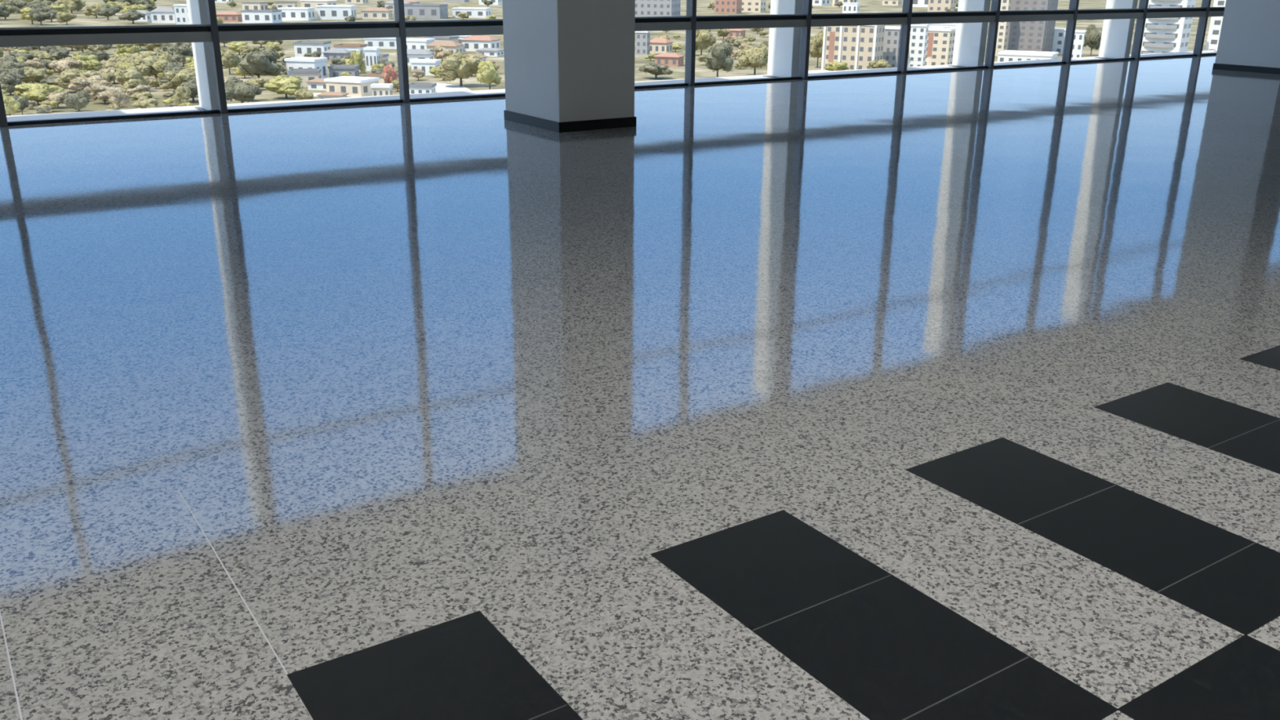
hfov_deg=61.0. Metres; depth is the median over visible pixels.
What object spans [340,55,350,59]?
leafy tree
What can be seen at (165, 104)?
round bush
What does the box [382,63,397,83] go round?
leafy tree
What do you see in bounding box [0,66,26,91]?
leafy tree
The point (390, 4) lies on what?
house
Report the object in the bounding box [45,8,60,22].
leafy tree
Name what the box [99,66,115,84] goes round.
leafy tree
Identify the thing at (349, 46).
house
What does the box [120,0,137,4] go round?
leafy tree
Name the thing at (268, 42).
leafy tree
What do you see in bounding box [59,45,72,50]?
leafy tree
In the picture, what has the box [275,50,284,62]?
leafy tree
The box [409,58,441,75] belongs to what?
house
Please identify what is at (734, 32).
house
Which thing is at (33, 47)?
leafy tree
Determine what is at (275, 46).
leafy tree
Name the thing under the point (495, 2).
house
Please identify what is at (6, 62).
leafy tree
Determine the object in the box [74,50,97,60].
leafy tree
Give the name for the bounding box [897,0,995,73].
window
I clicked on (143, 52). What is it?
leafy tree
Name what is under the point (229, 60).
leafy tree
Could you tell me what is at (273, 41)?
leafy tree
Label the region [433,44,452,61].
leafy tree
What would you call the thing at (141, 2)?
leafy tree
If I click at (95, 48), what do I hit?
leafy tree
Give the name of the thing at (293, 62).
house
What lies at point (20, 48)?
leafy tree
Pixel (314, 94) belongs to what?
road
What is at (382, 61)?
leafy tree
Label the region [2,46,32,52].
leafy tree
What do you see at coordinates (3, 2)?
leafy tree
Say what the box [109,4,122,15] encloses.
leafy tree
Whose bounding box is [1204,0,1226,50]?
apartment block
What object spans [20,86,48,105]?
leafy tree
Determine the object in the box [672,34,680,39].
leafy tree
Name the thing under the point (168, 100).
round bush
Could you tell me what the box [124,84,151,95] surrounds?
leafy tree
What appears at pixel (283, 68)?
leafy tree
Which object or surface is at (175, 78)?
leafy tree
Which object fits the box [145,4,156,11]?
leafy tree
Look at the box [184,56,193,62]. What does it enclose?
leafy tree
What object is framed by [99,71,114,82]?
leafy tree
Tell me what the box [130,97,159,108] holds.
leafy tree
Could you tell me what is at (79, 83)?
leafy tree
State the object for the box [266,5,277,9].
leafy tree
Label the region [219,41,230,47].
leafy tree
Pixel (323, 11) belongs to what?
house
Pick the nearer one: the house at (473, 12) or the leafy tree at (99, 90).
the leafy tree at (99, 90)
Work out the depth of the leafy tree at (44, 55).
342.54 m
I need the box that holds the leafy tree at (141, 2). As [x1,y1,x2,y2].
[134,0,151,4]
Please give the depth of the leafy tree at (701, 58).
369.11 m
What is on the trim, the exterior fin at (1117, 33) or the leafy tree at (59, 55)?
the exterior fin at (1117, 33)
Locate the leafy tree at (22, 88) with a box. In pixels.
[13,82,65,96]
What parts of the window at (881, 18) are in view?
rail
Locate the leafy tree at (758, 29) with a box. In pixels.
[750,27,764,34]
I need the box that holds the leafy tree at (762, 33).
[759,30,768,36]
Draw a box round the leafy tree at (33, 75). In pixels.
[21,66,46,84]
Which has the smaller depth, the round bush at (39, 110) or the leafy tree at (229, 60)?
the round bush at (39, 110)
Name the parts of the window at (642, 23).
rail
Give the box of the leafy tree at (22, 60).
[17,57,24,62]
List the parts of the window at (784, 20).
rail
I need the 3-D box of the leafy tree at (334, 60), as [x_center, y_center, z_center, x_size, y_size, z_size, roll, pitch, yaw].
[-94.926,-93.214,341.614,5.412,3.868,4.637,-1,20,-4]
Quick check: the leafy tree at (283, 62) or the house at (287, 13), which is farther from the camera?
the house at (287, 13)
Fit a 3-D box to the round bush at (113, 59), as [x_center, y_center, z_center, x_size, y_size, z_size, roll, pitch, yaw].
[-166.546,-94.001,343.142,4.546,3.166,4.229,-7,21,-19]
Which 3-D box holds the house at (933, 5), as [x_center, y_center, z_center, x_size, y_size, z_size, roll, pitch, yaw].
[259.904,-308.522,933.242,20.045,17.945,16.136,12,23,30]
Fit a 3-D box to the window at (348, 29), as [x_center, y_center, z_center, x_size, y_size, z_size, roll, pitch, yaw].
[-3.991,-5.748,12.478,2.277,5.585,0.160,-12,23,-32]
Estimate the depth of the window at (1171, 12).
22.37 m
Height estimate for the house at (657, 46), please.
5.747 m
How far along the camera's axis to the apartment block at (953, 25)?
575.54 m
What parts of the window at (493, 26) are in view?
rail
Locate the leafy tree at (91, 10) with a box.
[82,4,102,17]
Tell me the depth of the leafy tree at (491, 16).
663.33 m
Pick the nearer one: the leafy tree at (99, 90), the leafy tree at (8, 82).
the leafy tree at (99, 90)
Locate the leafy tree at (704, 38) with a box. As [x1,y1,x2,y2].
[695,29,716,55]
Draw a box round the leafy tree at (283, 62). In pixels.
[281,57,288,65]
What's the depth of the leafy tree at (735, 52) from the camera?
396.09 m
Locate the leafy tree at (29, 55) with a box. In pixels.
[4,50,35,61]
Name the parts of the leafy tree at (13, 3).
crown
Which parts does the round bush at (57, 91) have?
crown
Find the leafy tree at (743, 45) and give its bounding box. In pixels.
[738,41,754,49]
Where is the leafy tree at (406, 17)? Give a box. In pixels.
[404,14,416,20]
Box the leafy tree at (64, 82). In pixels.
[53,67,102,90]
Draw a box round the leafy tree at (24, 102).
[13,94,29,115]
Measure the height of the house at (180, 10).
10.615 m
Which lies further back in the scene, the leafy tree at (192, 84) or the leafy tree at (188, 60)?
the leafy tree at (188, 60)
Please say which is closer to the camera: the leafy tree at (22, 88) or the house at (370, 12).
the leafy tree at (22, 88)
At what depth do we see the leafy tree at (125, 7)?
736.75 m
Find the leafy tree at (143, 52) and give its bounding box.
[137,51,154,55]
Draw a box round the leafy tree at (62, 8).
[49,4,68,13]
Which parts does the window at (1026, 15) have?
rail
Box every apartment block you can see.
[635,0,680,16]
[714,0,742,13]
[821,25,884,71]
[882,26,901,67]
[907,23,929,66]
[910,22,955,32]
[924,27,955,66]
[995,0,1010,56]
[1004,0,1058,51]
[1140,0,1195,53]
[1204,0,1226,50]
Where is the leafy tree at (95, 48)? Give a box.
[84,44,105,53]
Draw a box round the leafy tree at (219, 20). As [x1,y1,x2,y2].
[217,17,223,23]
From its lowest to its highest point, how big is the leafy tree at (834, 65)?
3.985 m
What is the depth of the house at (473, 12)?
737.29 m
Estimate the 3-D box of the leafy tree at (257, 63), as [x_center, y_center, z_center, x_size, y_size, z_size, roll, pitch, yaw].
[-105.494,-81.354,300.017,12.976,9.288,11.116,10,22,25]
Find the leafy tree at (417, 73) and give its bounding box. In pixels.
[410,68,426,80]
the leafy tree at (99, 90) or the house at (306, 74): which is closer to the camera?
the leafy tree at (99, 90)
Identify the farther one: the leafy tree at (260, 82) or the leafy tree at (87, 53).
the leafy tree at (87, 53)
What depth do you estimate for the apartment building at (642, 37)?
414.70 m
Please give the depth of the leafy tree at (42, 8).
666.25 m
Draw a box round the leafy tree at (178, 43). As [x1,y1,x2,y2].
[169,42,182,46]
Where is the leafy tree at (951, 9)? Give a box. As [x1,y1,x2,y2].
[946,7,957,11]
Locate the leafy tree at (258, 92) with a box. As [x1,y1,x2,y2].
[256,87,262,94]
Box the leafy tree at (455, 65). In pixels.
[435,52,481,86]
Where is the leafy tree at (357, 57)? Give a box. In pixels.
[348,50,366,72]
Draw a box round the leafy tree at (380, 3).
[376,0,385,7]
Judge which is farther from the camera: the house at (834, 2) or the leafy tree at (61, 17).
the house at (834, 2)
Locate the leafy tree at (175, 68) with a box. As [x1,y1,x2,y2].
[172,66,195,72]
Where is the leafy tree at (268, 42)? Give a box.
[265,41,280,48]
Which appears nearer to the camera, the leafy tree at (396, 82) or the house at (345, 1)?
the leafy tree at (396, 82)
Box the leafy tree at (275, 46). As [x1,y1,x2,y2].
[266,44,282,51]
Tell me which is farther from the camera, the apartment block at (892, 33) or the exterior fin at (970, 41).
the apartment block at (892, 33)
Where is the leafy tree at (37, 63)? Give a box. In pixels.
[24,57,48,70]
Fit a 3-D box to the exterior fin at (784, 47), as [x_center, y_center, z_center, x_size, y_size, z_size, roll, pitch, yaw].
[2.409,-7.351,17.039,0.260,5.685,0.770,-12,23,-32]
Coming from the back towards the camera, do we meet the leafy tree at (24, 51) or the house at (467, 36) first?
the house at (467, 36)
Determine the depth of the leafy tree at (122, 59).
337.31 m
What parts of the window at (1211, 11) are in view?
rail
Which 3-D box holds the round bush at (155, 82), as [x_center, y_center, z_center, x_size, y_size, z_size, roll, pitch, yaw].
[-126.636,-72.146,283.653,3.635,2.586,2.948,-1,20,-4]
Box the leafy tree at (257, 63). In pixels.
[237,48,281,78]
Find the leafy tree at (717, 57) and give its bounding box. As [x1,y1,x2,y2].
[705,40,734,77]
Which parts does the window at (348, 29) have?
rail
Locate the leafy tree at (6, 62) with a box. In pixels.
[0,56,26,69]
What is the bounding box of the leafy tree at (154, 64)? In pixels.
[132,51,173,79]
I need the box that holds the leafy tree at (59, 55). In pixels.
[48,48,71,60]
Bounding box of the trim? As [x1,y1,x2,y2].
[6,49,1217,121]
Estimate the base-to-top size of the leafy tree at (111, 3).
6.471 m
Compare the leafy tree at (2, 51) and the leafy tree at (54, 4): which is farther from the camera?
the leafy tree at (54, 4)
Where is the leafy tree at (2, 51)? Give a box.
[0,47,4,57]
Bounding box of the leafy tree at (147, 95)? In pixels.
[129,91,152,99]
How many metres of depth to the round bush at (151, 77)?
287.95 m
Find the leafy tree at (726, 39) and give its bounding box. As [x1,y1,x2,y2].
[721,36,731,43]
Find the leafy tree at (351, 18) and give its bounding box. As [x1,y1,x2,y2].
[344,15,355,21]
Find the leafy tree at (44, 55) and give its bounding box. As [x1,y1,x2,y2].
[33,50,56,61]
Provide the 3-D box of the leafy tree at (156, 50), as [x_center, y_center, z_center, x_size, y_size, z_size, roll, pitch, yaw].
[-167.929,-108.104,381.653,6.078,3.850,6.921,5,20,14]
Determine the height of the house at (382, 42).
4.497 m
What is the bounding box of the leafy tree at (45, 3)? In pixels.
[31,0,51,6]
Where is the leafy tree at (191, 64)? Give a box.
[186,61,195,69]
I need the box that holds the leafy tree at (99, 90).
[88,82,117,103]
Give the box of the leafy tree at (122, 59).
[115,55,135,62]
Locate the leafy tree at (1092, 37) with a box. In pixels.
[1084,24,1102,56]
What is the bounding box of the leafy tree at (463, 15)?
[457,12,469,19]
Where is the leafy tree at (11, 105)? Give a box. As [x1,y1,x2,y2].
[2,95,21,115]
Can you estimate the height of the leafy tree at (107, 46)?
5.958 m
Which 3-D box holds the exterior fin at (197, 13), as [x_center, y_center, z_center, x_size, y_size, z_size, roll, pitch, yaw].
[-5.164,-5.710,12.252,0.260,5.685,0.770,-12,23,-32]
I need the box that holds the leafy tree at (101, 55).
[95,49,110,63]
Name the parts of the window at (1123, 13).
rail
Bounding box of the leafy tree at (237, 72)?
[233,66,253,78]
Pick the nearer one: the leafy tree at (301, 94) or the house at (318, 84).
the leafy tree at (301, 94)
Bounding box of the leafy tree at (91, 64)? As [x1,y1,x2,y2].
[77,59,102,71]
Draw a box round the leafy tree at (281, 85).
[263,75,303,98]
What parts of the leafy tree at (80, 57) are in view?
crown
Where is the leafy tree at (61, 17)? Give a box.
[55,11,76,25]
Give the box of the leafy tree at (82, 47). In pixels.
[71,44,88,53]
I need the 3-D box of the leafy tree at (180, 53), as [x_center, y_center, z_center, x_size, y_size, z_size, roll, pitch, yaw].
[-147.215,-98.205,349.955,8.072,6.823,9.422,9,21,23]
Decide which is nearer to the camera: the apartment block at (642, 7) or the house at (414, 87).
the house at (414, 87)
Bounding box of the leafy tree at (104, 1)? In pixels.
[103,0,115,4]
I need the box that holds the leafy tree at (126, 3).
[114,1,129,9]
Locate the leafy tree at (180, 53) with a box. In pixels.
[165,44,193,66]
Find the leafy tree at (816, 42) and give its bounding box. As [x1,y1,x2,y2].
[808,30,823,67]
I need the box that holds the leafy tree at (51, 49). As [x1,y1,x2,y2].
[44,45,66,53]
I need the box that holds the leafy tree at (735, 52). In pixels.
[729,48,741,59]
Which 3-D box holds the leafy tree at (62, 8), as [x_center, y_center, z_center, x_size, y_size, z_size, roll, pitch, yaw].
[-372.711,-224.084,696.527,11.371,7.582,9.562,-18,26,-41]
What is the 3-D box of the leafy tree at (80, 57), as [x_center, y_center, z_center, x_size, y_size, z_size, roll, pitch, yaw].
[-168.829,-90.647,330.995,6.796,4.967,7.819,5,20,14]
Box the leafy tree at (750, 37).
[743,35,755,41]
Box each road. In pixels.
[313,93,372,97]
[435,82,471,92]
[808,69,830,71]
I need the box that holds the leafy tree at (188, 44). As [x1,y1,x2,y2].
[180,42,191,47]
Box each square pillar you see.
[502,0,636,132]
[1212,0,1279,74]
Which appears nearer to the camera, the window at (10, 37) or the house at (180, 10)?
the window at (10, 37)
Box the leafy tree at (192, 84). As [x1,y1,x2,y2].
[172,78,198,102]
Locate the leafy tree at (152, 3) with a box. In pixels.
[149,0,155,5]
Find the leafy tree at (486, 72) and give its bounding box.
[475,59,502,89]
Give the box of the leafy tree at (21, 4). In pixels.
[15,0,32,13]
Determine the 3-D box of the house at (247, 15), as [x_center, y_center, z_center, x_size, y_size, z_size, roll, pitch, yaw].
[-223.923,-203.522,643.254,18.701,7.031,15.061,2,20,4]
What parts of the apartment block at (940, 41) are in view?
red panel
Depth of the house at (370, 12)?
704.22 m
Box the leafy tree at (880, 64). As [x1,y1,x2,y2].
[868,58,891,68]
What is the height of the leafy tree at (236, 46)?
5.114 m
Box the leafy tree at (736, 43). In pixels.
[732,40,744,47]
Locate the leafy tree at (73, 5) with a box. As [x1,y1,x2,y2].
[56,0,83,13]
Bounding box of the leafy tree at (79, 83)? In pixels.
[66,75,112,93]
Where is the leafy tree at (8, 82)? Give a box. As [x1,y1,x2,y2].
[0,75,22,94]
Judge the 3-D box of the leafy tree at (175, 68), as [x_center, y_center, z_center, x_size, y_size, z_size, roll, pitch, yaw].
[-117.730,-73.586,282.900,7.959,5.949,7.939,18,26,40]
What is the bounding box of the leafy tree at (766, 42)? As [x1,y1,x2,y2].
[760,40,768,46]
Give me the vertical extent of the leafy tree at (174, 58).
4.297 m
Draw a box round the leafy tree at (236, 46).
[226,40,248,54]
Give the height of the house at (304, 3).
10.351 m
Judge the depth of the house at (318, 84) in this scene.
283.98 m
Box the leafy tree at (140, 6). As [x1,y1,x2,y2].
[124,4,149,11]
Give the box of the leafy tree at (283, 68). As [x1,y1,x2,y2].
[280,64,287,75]
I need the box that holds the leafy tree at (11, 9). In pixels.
[4,4,17,19]
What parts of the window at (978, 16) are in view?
rail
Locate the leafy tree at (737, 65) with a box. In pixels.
[733,62,742,69]
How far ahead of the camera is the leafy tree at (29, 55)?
349.30 m
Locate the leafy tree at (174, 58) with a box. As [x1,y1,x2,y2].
[169,56,178,64]
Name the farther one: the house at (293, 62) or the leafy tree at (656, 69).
the leafy tree at (656, 69)
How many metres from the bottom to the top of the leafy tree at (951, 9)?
6.308 m
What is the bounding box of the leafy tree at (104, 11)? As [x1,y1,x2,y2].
[96,4,116,19]
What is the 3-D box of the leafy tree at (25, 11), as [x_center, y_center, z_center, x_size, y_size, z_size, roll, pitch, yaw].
[-338.066,-191.449,603.278,12.272,9.281,10.320,13,23,32]
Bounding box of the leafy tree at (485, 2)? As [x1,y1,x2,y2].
[482,0,493,7]
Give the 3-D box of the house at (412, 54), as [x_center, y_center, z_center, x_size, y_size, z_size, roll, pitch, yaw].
[-75.435,-101.808,364.546,11.416,4.975,9.293,-1,20,-3]
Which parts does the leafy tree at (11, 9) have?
crown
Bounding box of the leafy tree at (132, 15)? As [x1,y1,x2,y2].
[118,8,146,23]
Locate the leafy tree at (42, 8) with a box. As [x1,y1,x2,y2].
[31,3,54,12]
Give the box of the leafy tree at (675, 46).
[672,42,681,51]
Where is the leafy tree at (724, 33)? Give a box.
[716,29,730,39]
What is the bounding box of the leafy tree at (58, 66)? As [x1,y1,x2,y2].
[47,57,84,73]
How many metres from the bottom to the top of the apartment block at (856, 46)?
15.121 m
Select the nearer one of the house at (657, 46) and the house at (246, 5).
the house at (657, 46)
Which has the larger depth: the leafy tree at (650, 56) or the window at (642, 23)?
the leafy tree at (650, 56)
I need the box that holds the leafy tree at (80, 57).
[74,53,98,71]
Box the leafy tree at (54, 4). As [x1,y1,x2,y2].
[48,3,67,9]
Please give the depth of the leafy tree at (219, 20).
586.39 m
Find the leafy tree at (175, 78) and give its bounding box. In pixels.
[163,67,195,88]
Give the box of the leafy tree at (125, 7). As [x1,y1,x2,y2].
[121,5,128,13]
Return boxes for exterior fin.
[186,0,217,110]
[763,0,802,77]
[947,0,991,66]
[1094,0,1137,58]
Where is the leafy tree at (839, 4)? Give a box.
[834,1,842,7]
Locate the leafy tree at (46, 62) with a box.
[41,59,52,69]
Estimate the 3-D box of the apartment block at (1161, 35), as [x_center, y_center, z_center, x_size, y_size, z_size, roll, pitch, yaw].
[204.750,-133.780,421.285,15.711,31.646,14.118,16,25,36]
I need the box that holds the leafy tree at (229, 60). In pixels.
[220,48,239,75]
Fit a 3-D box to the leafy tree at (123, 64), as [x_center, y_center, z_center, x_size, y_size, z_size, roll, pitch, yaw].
[-143.078,-81.055,304.824,7.967,4.888,6.924,-8,21,-22]
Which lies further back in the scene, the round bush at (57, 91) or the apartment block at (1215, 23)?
the apartment block at (1215, 23)
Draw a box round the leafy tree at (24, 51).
[11,48,28,53]
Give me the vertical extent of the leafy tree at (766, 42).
5.092 m
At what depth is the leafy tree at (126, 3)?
771.36 m
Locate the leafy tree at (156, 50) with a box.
[153,47,159,53]
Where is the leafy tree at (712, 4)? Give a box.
[706,2,715,9]
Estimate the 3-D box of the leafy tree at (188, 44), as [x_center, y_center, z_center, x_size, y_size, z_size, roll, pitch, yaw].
[-158.846,-110.026,385.073,8.605,5.321,7.372,5,20,12]
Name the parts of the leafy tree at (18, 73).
crown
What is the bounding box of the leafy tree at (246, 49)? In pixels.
[240,44,260,55]
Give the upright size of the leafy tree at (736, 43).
3.531 m
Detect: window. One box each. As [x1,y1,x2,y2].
[0,23,219,126]
[204,0,402,113]
[393,0,505,102]
[634,15,691,88]
[684,0,806,86]
[798,0,907,79]
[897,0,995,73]
[984,0,1074,68]
[1062,0,1143,63]
[1130,0,1206,59]
[1192,0,1225,56]
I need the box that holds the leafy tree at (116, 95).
[106,87,130,107]
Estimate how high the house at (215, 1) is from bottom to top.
6.408 m
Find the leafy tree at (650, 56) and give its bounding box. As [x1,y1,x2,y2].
[644,53,656,60]
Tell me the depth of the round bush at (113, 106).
233.31 m
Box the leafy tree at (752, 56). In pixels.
[737,44,768,75]
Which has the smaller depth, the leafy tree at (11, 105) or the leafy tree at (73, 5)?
the leafy tree at (11, 105)
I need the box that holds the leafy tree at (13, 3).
[4,0,18,13]
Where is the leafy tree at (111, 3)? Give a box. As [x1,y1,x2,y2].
[106,1,118,6]
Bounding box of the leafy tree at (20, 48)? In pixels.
[8,47,23,52]
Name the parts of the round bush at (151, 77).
crown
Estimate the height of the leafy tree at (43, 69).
4.050 m
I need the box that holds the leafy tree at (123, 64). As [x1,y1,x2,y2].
[118,62,133,67]
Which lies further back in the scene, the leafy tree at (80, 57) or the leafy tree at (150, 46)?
the leafy tree at (150, 46)
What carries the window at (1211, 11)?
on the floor
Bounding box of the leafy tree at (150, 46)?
[143,43,170,51]
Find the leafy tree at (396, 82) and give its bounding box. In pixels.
[390,79,399,91]
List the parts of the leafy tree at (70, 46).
crown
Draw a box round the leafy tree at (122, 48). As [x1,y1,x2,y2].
[115,44,142,54]
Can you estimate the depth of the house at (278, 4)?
815.91 m
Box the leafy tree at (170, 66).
[162,62,191,75]
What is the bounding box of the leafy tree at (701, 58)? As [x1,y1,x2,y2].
[697,54,706,62]
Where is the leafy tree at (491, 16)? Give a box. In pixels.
[485,14,496,19]
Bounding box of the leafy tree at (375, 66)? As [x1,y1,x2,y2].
[370,63,385,71]
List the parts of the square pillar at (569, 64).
skirting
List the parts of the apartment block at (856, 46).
red panel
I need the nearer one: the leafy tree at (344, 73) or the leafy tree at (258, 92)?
the leafy tree at (258, 92)
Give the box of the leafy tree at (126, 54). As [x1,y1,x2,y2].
[110,52,131,58]
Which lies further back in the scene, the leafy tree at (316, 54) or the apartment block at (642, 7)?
the apartment block at (642, 7)
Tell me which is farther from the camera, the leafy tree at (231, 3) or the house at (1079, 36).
the leafy tree at (231, 3)
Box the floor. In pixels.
[0,54,1279,719]
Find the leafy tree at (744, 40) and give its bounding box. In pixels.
[733,38,750,43]
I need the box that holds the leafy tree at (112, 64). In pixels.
[102,61,119,68]
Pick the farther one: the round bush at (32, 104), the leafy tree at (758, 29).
the leafy tree at (758, 29)
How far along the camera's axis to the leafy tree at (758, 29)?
565.72 m
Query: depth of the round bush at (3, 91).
251.46 m
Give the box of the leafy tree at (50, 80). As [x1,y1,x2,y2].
[40,75,59,85]
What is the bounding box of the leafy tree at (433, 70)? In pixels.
[428,66,437,75]
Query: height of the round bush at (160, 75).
1.858 m
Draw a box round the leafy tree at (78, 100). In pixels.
[62,89,91,111]
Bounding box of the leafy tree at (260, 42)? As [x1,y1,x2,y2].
[250,40,266,47]
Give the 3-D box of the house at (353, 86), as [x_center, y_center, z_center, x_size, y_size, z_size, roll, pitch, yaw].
[-72.535,-69.071,274.117,10.623,4.075,8.599,7,21,19]
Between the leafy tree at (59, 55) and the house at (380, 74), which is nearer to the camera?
the house at (380, 74)
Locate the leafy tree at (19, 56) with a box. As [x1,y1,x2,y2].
[0,55,27,62]
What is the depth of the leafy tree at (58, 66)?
305.29 m
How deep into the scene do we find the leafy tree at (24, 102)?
230.39 m
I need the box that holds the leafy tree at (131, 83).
[121,78,143,93]
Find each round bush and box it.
[1,88,7,96]
[27,100,37,109]
[35,106,49,114]
[39,104,53,113]
[40,100,58,109]
[46,69,53,75]
[54,89,68,102]
[105,57,117,62]
[107,102,121,110]
[146,75,156,86]
[149,79,162,88]
[156,72,164,78]
[156,103,173,107]
[159,84,170,90]
[162,92,173,97]
[162,97,173,103]
[179,102,193,106]
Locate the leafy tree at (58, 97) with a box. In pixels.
[44,91,66,106]
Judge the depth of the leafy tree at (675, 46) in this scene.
433.43 m
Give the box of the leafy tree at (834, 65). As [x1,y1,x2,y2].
[823,61,852,71]
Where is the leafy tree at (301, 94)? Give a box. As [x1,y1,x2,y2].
[293,88,314,100]
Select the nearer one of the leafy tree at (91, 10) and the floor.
the floor
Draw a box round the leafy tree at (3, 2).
[1,0,10,4]
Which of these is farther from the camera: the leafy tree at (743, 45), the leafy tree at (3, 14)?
the leafy tree at (3, 14)
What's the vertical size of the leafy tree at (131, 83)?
4.490 m
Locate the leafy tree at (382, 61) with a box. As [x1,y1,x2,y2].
[377,58,395,66]
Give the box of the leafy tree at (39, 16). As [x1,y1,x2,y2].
[28,8,52,25]
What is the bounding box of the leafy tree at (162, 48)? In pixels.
[158,44,178,53]
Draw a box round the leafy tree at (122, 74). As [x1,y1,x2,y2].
[111,65,151,85]
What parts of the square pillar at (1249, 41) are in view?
skirting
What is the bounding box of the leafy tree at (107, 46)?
[102,44,112,51]
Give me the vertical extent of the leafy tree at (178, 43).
4.475 m
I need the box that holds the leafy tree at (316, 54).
[303,50,322,57]
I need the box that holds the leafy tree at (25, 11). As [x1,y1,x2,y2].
[19,7,35,24]
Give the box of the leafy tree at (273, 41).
[266,40,283,44]
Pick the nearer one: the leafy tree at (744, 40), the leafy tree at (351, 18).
the leafy tree at (744, 40)
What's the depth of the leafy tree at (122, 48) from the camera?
377.12 m
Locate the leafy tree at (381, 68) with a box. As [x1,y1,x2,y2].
[371,67,382,73]
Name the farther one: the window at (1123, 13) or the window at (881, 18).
the window at (1123, 13)
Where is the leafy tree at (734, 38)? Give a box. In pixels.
[729,35,743,43]
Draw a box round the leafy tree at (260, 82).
[244,77,265,88]
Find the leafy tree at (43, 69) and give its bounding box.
[33,66,47,74]
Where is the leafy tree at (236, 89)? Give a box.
[223,75,260,102]
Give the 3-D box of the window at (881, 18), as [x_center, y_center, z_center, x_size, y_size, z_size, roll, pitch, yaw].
[3.582,-7.389,17.264,2.277,5.585,0.160,-12,23,-32]
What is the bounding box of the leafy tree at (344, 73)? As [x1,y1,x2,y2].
[341,71,351,75]
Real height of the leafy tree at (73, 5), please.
12.382 m
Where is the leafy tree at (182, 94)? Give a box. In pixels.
[171,85,191,105]
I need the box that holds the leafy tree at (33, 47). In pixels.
[28,46,39,53]
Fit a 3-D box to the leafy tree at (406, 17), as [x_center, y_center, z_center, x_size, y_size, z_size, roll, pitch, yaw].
[-130.590,-191.669,613.244,9.347,6.365,7.581,18,26,40]
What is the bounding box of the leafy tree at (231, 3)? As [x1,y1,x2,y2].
[226,0,236,8]
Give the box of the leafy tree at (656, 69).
[637,62,674,78]
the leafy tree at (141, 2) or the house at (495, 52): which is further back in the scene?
the leafy tree at (141, 2)
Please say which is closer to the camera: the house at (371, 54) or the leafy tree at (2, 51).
the house at (371, 54)
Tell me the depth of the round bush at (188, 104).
237.50 m
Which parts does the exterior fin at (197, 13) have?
plate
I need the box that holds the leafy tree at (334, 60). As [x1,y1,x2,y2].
[328,57,346,65]
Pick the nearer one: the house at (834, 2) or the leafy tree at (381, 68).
the leafy tree at (381, 68)
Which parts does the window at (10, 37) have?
rail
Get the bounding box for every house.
[133,9,151,22]
[149,7,176,22]
[173,4,189,24]
[214,0,234,2]
[216,11,242,22]
[240,9,282,22]
[241,1,268,10]
[274,1,297,8]
[277,7,315,20]
[284,57,327,78]
[288,68,321,87]
[293,40,331,57]
[300,0,337,10]
[305,78,326,90]
[315,4,356,19]
[316,91,348,98]
[321,48,351,62]
[324,75,379,96]
[327,64,359,77]
[333,43,367,53]
[344,0,368,3]
[360,7,392,19]
[361,53,389,64]
[363,37,396,48]
[363,47,380,71]
[367,71,398,83]
[370,83,393,96]
[384,0,410,10]
[395,48,434,65]
[404,0,419,4]
[404,4,448,18]
[406,38,435,49]
[408,82,436,93]
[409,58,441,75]
[422,35,458,42]
[425,40,463,57]
[444,0,468,2]
[451,7,491,17]
[457,35,471,44]
[460,35,501,51]
[464,53,488,61]
[475,48,503,57]
[478,0,502,4]
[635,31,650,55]
[649,37,673,53]
[653,53,684,66]
[721,28,746,37]
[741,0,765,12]
[812,0,830,5]
[831,0,857,6]
[842,2,860,13]
[882,0,902,5]
[912,0,928,7]
[927,0,956,11]
[997,49,1058,62]
[1051,27,1066,54]
[1071,30,1086,57]
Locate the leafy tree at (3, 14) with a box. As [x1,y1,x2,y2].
[0,4,11,17]
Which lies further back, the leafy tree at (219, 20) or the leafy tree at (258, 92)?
the leafy tree at (219, 20)
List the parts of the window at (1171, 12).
rail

